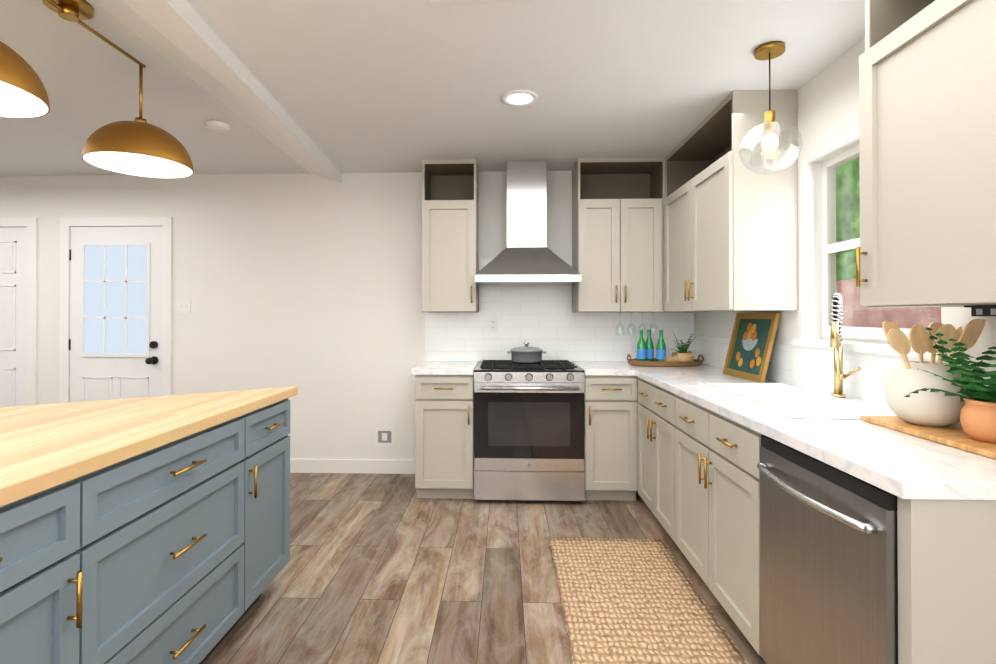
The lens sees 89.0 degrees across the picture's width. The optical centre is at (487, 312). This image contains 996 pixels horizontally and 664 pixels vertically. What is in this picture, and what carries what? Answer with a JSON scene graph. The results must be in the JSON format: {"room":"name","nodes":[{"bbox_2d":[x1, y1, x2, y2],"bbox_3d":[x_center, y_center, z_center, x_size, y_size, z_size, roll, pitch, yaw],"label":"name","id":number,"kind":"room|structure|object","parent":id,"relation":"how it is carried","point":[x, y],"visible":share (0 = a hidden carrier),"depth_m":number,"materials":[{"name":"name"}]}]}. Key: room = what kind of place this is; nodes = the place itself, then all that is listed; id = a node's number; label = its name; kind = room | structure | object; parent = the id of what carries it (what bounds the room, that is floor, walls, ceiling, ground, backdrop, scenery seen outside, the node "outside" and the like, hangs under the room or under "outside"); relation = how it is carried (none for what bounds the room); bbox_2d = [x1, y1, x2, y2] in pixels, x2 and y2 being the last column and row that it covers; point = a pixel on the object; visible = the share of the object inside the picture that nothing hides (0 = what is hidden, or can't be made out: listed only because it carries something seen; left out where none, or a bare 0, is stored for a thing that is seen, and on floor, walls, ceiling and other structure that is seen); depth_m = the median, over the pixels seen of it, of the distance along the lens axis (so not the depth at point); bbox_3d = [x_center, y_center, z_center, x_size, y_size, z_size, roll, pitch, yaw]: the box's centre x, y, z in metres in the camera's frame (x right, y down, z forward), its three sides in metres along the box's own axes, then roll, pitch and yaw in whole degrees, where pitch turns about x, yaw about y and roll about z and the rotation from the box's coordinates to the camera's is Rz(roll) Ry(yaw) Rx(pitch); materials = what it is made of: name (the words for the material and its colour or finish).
{"room":"kitchen","nodes":[
{"label":"kitchen","id":0,"kind":"room"},
{"bbox_2d":[0,171,617,459],"bbox_3d":[-2.147,0.082,4.271,7.870,2.470,0.120,0,0,2],"label":"wall","id":1,"kind":"structure","parent":0,"point":[309,285],"depth_m":4.19,"materials":[{"name":"paint"}]},
{"bbox_2d":[0,217,38,406],"bbox_3d":[-4.260,0.259,4.270,0.955,2.115,0.022,0,0,2],"label":"door","id":2,"kind":"structure","parent":1,"relation":"attached to","point":[19,243],"depth_m":4.26,"materials":[{"name":"white wood"}]},
{"bbox_2d":[59,217,172,402],"bbox_3d":[-3.105,0.259,4.192,0.950,2.115,0.100,0,0,2],"label":"door","id":3,"kind":"structure","parent":1,"relation":"attached to","point":[115,318],"depth_m":4.23,"materials":[{"name":"white wood"}]},
{"bbox_2d":[176,299,190,312],"bbox_3d":[-2.534,-0.053,4.218,0.120,0.116,0.010,0,0,2],"label":"switch plate","id":4,"kind":"object","parent":1,"relation":"attached to","point":[183,305],"visible":1,"depth_m":4.22,"materials":[{"name":"white plastic"}]},
{"bbox_2d":[290,459,414,473],"bbox_3d":[-3.237,1.262,4.234,5.452,0.110,0.014,0,0,2],"label":"baseboard","id":5,"kind":"structure","parent":1,"relation":"attached to","point":[352,466],"depth_m":4.16,"materials":[{"name":"white wood"}]},
{"bbox_2d":[374,427,394,445],"bbox_3d":[-0.845,1.016,4.155,0.170,0.150,0.010,0,0,2],"label":"electrical outlet box","id":6,"kind":"object","parent":1,"relation":"attached to","point":[384,436],"visible":1,"depth_m":4.15,"materials":[{"name":"white plastic"}]},
{"bbox_2d":[422,159,478,311],"bbox_3d":[-0.286,-0.579,3.958,0.410,1.148,0.384,0,0,2],"label":"upper cabinet","id":7,"kind":"object","parent":1,"relation":"attached to","point":[450,229],"visible":1,"depth_m":3.81,"materials":[{"name":"beige wood"}]},
{"bbox_2d":[475,160,580,285],"bbox_3d":[0.296,-0.687,3.877,0.760,0.933,0.488,0,0,2],"label":"range hood","id":8,"kind":"object","parent":1,"relation":"attached to","point":[526,257],"visible":1,"depth_m":3.84,"materials":[{"name":"silver metal"}]},
{"bbox_2d":[425,259,692,361],"bbox_3d":[0.569,-0.020,4.114,2.160,0.828,0.008,0,0,2],"label":"backsplash","id":9,"kind":"structure","parent":1,"relation":"attached to","point":[549,322],"depth_m":4.11,"materials":[{"name":"tile"}]},
{"bbox_2d":[488,318,497,331],"bbox_3d":[0.042,0.099,4.122,0.075,0.115,0.009,0,0,2],"label":"outlet","id":10,"kind":"object","parent":9,"relation":"attached to","point":[492,324],"visible":1,"depth_m":4.12,"materials":[{"name":"white plastic"}]},
{"bbox_2d":[572,157,665,311],"bbox_3d":[1.001,-0.579,3.914,0.646,1.148,0.384,0,0,2],"label":"upper cabinet","id":11,"kind":"object","parent":1,"relation":"attached to","point":[618,234],"visible":1,"depth_m":3.77,"materials":[{"name":"beige wood"}]},
{"bbox_2d":[616,312,657,335],"bbox_3d":[1.145,0.086,3.899,0.329,0.179,0.074,0,0,2],"label":"glasses","id":12,"kind":"object","parent":11,"relation":"hanging from","point":[638,326],"visible":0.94,"depth_m":3.90,"materials":[{"name":"clear glass"}]},
{"bbox_2d":[0,0,864,175],"bbox_3d":[-2.275,-1.216,0.480,7.870,0.080,7.720,0,0,2],"label":"ceiling","id":13,"kind":"structure","parent":0,"point":[368,86],"depth_m":2.48,"materials":[{"name":"paint"}]},
{"bbox_2d":[0,0,193,178],"bbox_3d":[-1.577,-0.914,1.906,0.414,0.504,1.174,0,0,2],"label":"pendant light","id":14,"kind":"object","parent":13,"relation":"hanging from","point":[140,146],"visible":1,"depth_m":2.10,"materials":[{"name":"gold metal"}]},
{"bbox_2d":[93,0,340,182],"bbox_3d":[-1.201,-1.135,0.444,0.780,0.082,7.480,0,0,2],"label":"ceiling beam","id":15,"kind":"structure","parent":13,"relation":"attached to","point":[184,37],"depth_m":2.30,"materials":[{"name":"paint"}]},
{"bbox_2d":[206,120,229,132],"bbox_3d":[-1.661,-1.142,3.121,0.130,0.032,0.130,0,0,2],"label":"smoke detector","id":16,"kind":"object","parent":13,"relation":"attached to","point":[217,126],"visible":1,"depth_m":3.08,"materials":[{"name":"white plastic"}]},
{"bbox_2d":[501,90,537,106],"bbox_3d":[0.173,-1.156,2.739,0.200,0.008,0.200,0,0,2],"label":"recessed light","id":17,"kind":"object","parent":13,"relation":"in","point":[518,98],"visible":1,"depth_m":2.73,"materials":[{"name":"white plastic"}]},
{"bbox_2d":[739,41,801,173],"bbox_3d":[1.241,-0.889,2.231,0.244,0.551,0.244,0,0,2],"label":"globe pendant light","id":18,"kind":"object","parent":13,"relation":"hanging from","point":[770,50],"visible":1,"depth_m":2.21,"materials":[{"name":"clear glass"}]},
{"bbox_2d":[202,473,765,663],"bbox_3d":[-2.275,1.344,0.465,7.870,0.100,7.720,0,0,2],"label":"floor","id":19,"kind":"structure","parent":0,"point":[385,569],"depth_m":2.48,"materials":[{"name":"brown wood"}]},
{"bbox_2d":[0,398,289,663],"bbox_3d":[-1.597,0.849,1.246,1.274,0.900,2.480,0,0,2],"label":"kitchen island","id":20,"kind":"object","parent":19,"relation":"on","point":[176,552],"visible":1,"depth_m":1.50,"materials":[{"name":"blue wood"}]},
{"bbox_2d":[0,387,297,506],"bbox_3d":[-1.623,0.378,1.259,1.280,0.040,2.559,0,0,2],"label":"island countertop","id":21,"kind":"structure","parent":20,"relation":"on","point":[43,447],"depth_m":1.58,"materials":[{"name":"beige wood"}]},
{"bbox_2d":[415,375,473,498],"bbox_3d":[-0.292,0.875,3.809,0.408,0.879,0.664,0,0,2],"label":"base cabinet","id":22,"kind":"object","parent":19,"relation":"on","point":[444,436],"visible":0.96,"depth_m":3.52,"materials":[{"name":"beige wood"}]},
{"bbox_2d":[411,361,477,374],"bbox_3d":[-0.304,0.413,3.825,0.433,0.040,0.637,0,0,2],"label":"countertop","id":23,"kind":"structure","parent":22,"relation":"on","point":[427,367],"depth_m":3.56,"materials":[{"name":"stone"}]},
{"bbox_2d":[474,360,584,500],"bbox_3d":[0.293,0.845,3.763,0.756,0.938,0.717,0,0,2],"label":"range","id":24,"kind":"object","parent":19,"relation":"on","point":[528,431],"visible":0.98,"depth_m":3.47,"materials":[{"name":"silver metal"}]},
{"bbox_2d":[507,343,545,362],"bbox_3d":[0.296,0.302,3.865,0.296,0.147,0.249,0,0,2],"label":"pot","id":25,"kind":"object","parent":24,"relation":"on","point":[526,353],"visible":0.96,"depth_m":3.77,"materials":[{"name":"grey metal"}]},
{"bbox_2d":[584,376,637,500],"bbox_3d":[0.859,0.875,3.770,0.368,0.879,0.664,0,0,2],"label":"base cabinet","id":26,"kind":"object","parent":19,"relation":"on","point":[610,437],"visible":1,"depth_m":3.48,"materials":[{"name":"beige wood"}]},
{"bbox_2d":[573,361,634,375],"bbox_3d":[0.842,0.413,3.785,0.333,0.040,0.640,0,0,2],"label":"countertop","id":27,"kind":"structure","parent":26,"relation":"on","point":[591,368],"depth_m":3.56,"materials":[{"name":"stone"}]},
{"bbox_2d":[550,537,748,663],"bbox_3d":[0.634,1.295,1.723,0.652,0.012,2.404,0,0,2],"label":"jute rug","id":28,"kind":"object","parent":19,"relation":"on","point":[632,601],"visible":0.98,"depth_m":2.22,"materials":[{"name":"beige wicker"}]},
{"bbox_2d":[638,377,678,541],"bbox_3d":[1.297,0.870,3.067,0.662,0.879,0.816,0,0,2],"label":"base cabinet","id":29,"kind":"object","parent":19,"relation":"on","point":[656,448],"visible":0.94,"depth_m":2.98,"materials":[{"name":"beige wood"}]},
{"bbox_2d":[675,396,766,663],"bbox_3d":[1.268,0.865,2.214,0.662,0.879,0.886,0,0,2],"label":"base cabinet","id":30,"kind":"object","parent":19,"relation":"on","point":[717,503],"visible":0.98,"depth_m":2.11,"materials":[{"name":"beige wood"}]},
{"bbox_2d":[627,362,995,499],"bbox_3d":[1.290,0.406,2.605,0.643,0.040,2.970,0,0,2],"label":"countertop","id":31,"kind":"structure","parent":30,"relation":"on","point":[902,465],"depth_m":1.45,"materials":[{"name":"stone"}]},
{"bbox_2d":[627,354,703,366],"bbox_3d":[1.324,0.351,3.791,0.550,0.082,0.317,0,0,2],"label":"wicker tray","id":32,"kind":"object","parent":31,"relation":"on","point":[693,363],"visible":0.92,"depth_m":3.67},
{"bbox_2d":[637,330,645,360],"bbox_3d":[1.155,0.255,3.808,0.069,0.252,0.068,0,0,2],"label":"bottle","id":33,"kind":"object","parent":32,"relation":"on","point":[641,349],"visible":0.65,"depth_m":3.78,"materials":[{"name":"green glass"}]},
{"bbox_2d":[645,330,653,360],"bbox_3d":[1.226,0.255,3.855,0.069,0.252,0.068,0,0,2],"label":"bottle","id":34,"kind":"object","parent":32,"relation":"on","point":[649,349],"visible":0.75,"depth_m":3.83,"materials":[{"name":"green glass"}]},
{"bbox_2d":[656,330,665,361],"bbox_3d":[1.294,0.255,3.783,0.069,0.252,0.068,0,0,2],"label":"bottle","id":35,"kind":"object","parent":32,"relation":"on","point":[661,351],"visible":0.85,"depth_m":3.76,"materials":[{"name":"green glass"}]},
{"bbox_2d":[664,357,677,361],"bbox_3d":[1.347,0.354,3.726,0.080,0.052,0.060,0,0,2],"label":"box","id":36,"kind":"object","parent":32,"relation":"on","point":[670,359],"visible":0.5,"depth_m":3.70,"materials":[{"name":"beige wood"}]},
{"bbox_2d":[672,331,693,361],"bbox_3d":[1.457,0.259,3.781,0.186,0.243,0.193,0,0,2],"label":"potted plant","id":37,"kind":"object","parent":32,"relation":"on","point":[682,355],"visible":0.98,"depth_m":3.73,"materials":[{"name":"green plant"}]},
{"bbox_2d":[723,313,780,382],"bbox_3d":[1.560,0.195,3.024,0.112,0.385,0.480,0,0,2],"label":"framed painting","id":38,"kind":"object","parent":31,"relation":"on","point":[750,346],"visible":1,"depth_m":3.00,"materials":[{"name":"fabric"}]},
{"bbox_2d":[699,382,895,418],"bbox_3d":[1.332,0.394,2.250,0.450,0.052,0.880,0,0,2],"label":"sink","id":39,"kind":"object","parent":31,"relation":"in","point":[790,402],"visible":0.56,"depth_m":2.26,"materials":[{"name":"white"}]},
{"bbox_2d":[830,293,860,397],"bbox_3d":[1.502,0.141,2.177,0.117,0.452,0.131,0,0,2],"label":"faucet","id":40,"kind":"object","parent":31,"relation":"on","point":[836,340],"visible":1,"depth_m":2.19,"materials":[{"name":"gold metal"}]},
{"bbox_2d":[861,416,995,459],"bbox_3d":[1.425,0.369,1.434,0.240,0.018,0.705,0,0,2],"label":"cutting board","id":41,"kind":"object","parent":31,"relation":"on","point":[955,435],"visible":0.56,"depth_m":1.53,"materials":[{"name":"brown wood"}]},
{"bbox_2d":[882,319,985,426],"bbox_3d":[1.441,0.191,1.647,0.334,0.340,0.224,0,0,2],"label":"utensil crock","id":42,"kind":"object","parent":41,"relation":"on","point":[905,377],"visible":0.88,"depth_m":1.60,"materials":[{"name":"beige ceramic"}]},
{"bbox_2d":[904,327,995,442],"bbox_3d":[1.394,0.174,1.381,0.320,0.369,0.287,0,0,2],"label":"potted plant","id":43,"kind":"object","parent":41,"relation":"on","point":[978,416],"visible":0.98,"depth_m":1.42,"materials":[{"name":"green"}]},
{"bbox_2d":[757,435,897,663],"bbox_3d":[1.228,0.862,1.470,0.687,0.876,0.596,0,0,2],"label":"dishwasher","id":44,"kind":"object","parent":19,"relation":"on","point":[828,565],"visible":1,"depth_m":1.42,"materials":[{"name":"silver metal"}]},
{"bbox_2d":[897,497,995,663],"bbox_3d":[1.257,0.859,1.146,0.607,0.879,0.046,0,0,2],"label":"cabinet end panel","id":45,"kind":"object","parent":19,"relation":"on","point":[946,581],"visible":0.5,"depth_m":1.14,"materials":[{"name":"beige wood"}]},
{"bbox_2d":[694,38,995,363],"bbox_3d":[1.623,0.059,0.341,0.170,2.470,7.480,0,0,2],"label":"wall","id":46,"kind":"structure","parent":0,"point":[828,112],"depth_m":2.58,"materials":[{"name":"paint"}]},
{"bbox_2d":[664,142,797,311],"bbox_3d":[1.456,-0.432,3.199,0.352,0.846,1.116,0,0,2],"label":"upper cabinet","id":47,"kind":"object","parent":46,"relation":"attached to","point":[730,231],"depth_m":2.65,"materials":[{"name":"beige wood"}]},
{"bbox_2d":[693,312,995,422],"bbox_3d":[1.609,0.187,2.595,0.008,0.396,2.971,0,0,2],"label":"backsplash","id":48,"kind":"structure","parent":46,"relation":"attached to","point":[808,367],"depth_m":2.44,"materials":[{"name":"tile"}]},
{"bbox_2d":[792,145,949,359],"bbox_3d":[1.660,-0.305,2.188,0.180,0.940,0.910,0,0,2],"label":"window","id":49,"kind":"structure","parent":46,"relation":"in","point":[831,247],"depth_m":2.49,"materials":[{"name":"white wood"}]},
{"bbox_2d":[856,0,995,306],"bbox_3d":[1.392,-0.444,1.292,0.352,0.846,0.761,0,0,2],"label":"upper cabinet","id":50,"kind":"object","parent":46,"relation":"attached to","point":[927,115],"depth_m":1.41,"materials":[{"name":"beige wood"}]},
{"bbox_2d":[964,305,995,315],"bbox_3d":[1.318,-0.005,1.317,0.060,0.029,0.110,0,0,2],"label":"electrical outlet","id":51,"kind":"object","parent":50,"relation":"attached to","point":[983,310],"visible":1,"depth_m":1.33,"materials":[{"name":"black plastic"}]},
{"label":"outside","id":52,"kind":"structure","parent":0,"visible":0},
{"bbox_2d":[836,157,940,328],"bbox_3d":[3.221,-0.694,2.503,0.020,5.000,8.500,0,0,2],"label":"window glass","id":53,"kind":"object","parent":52,"point":[852,177],"depth_m":4.55,"materials":[{"name":"clear glass"}]}
]}

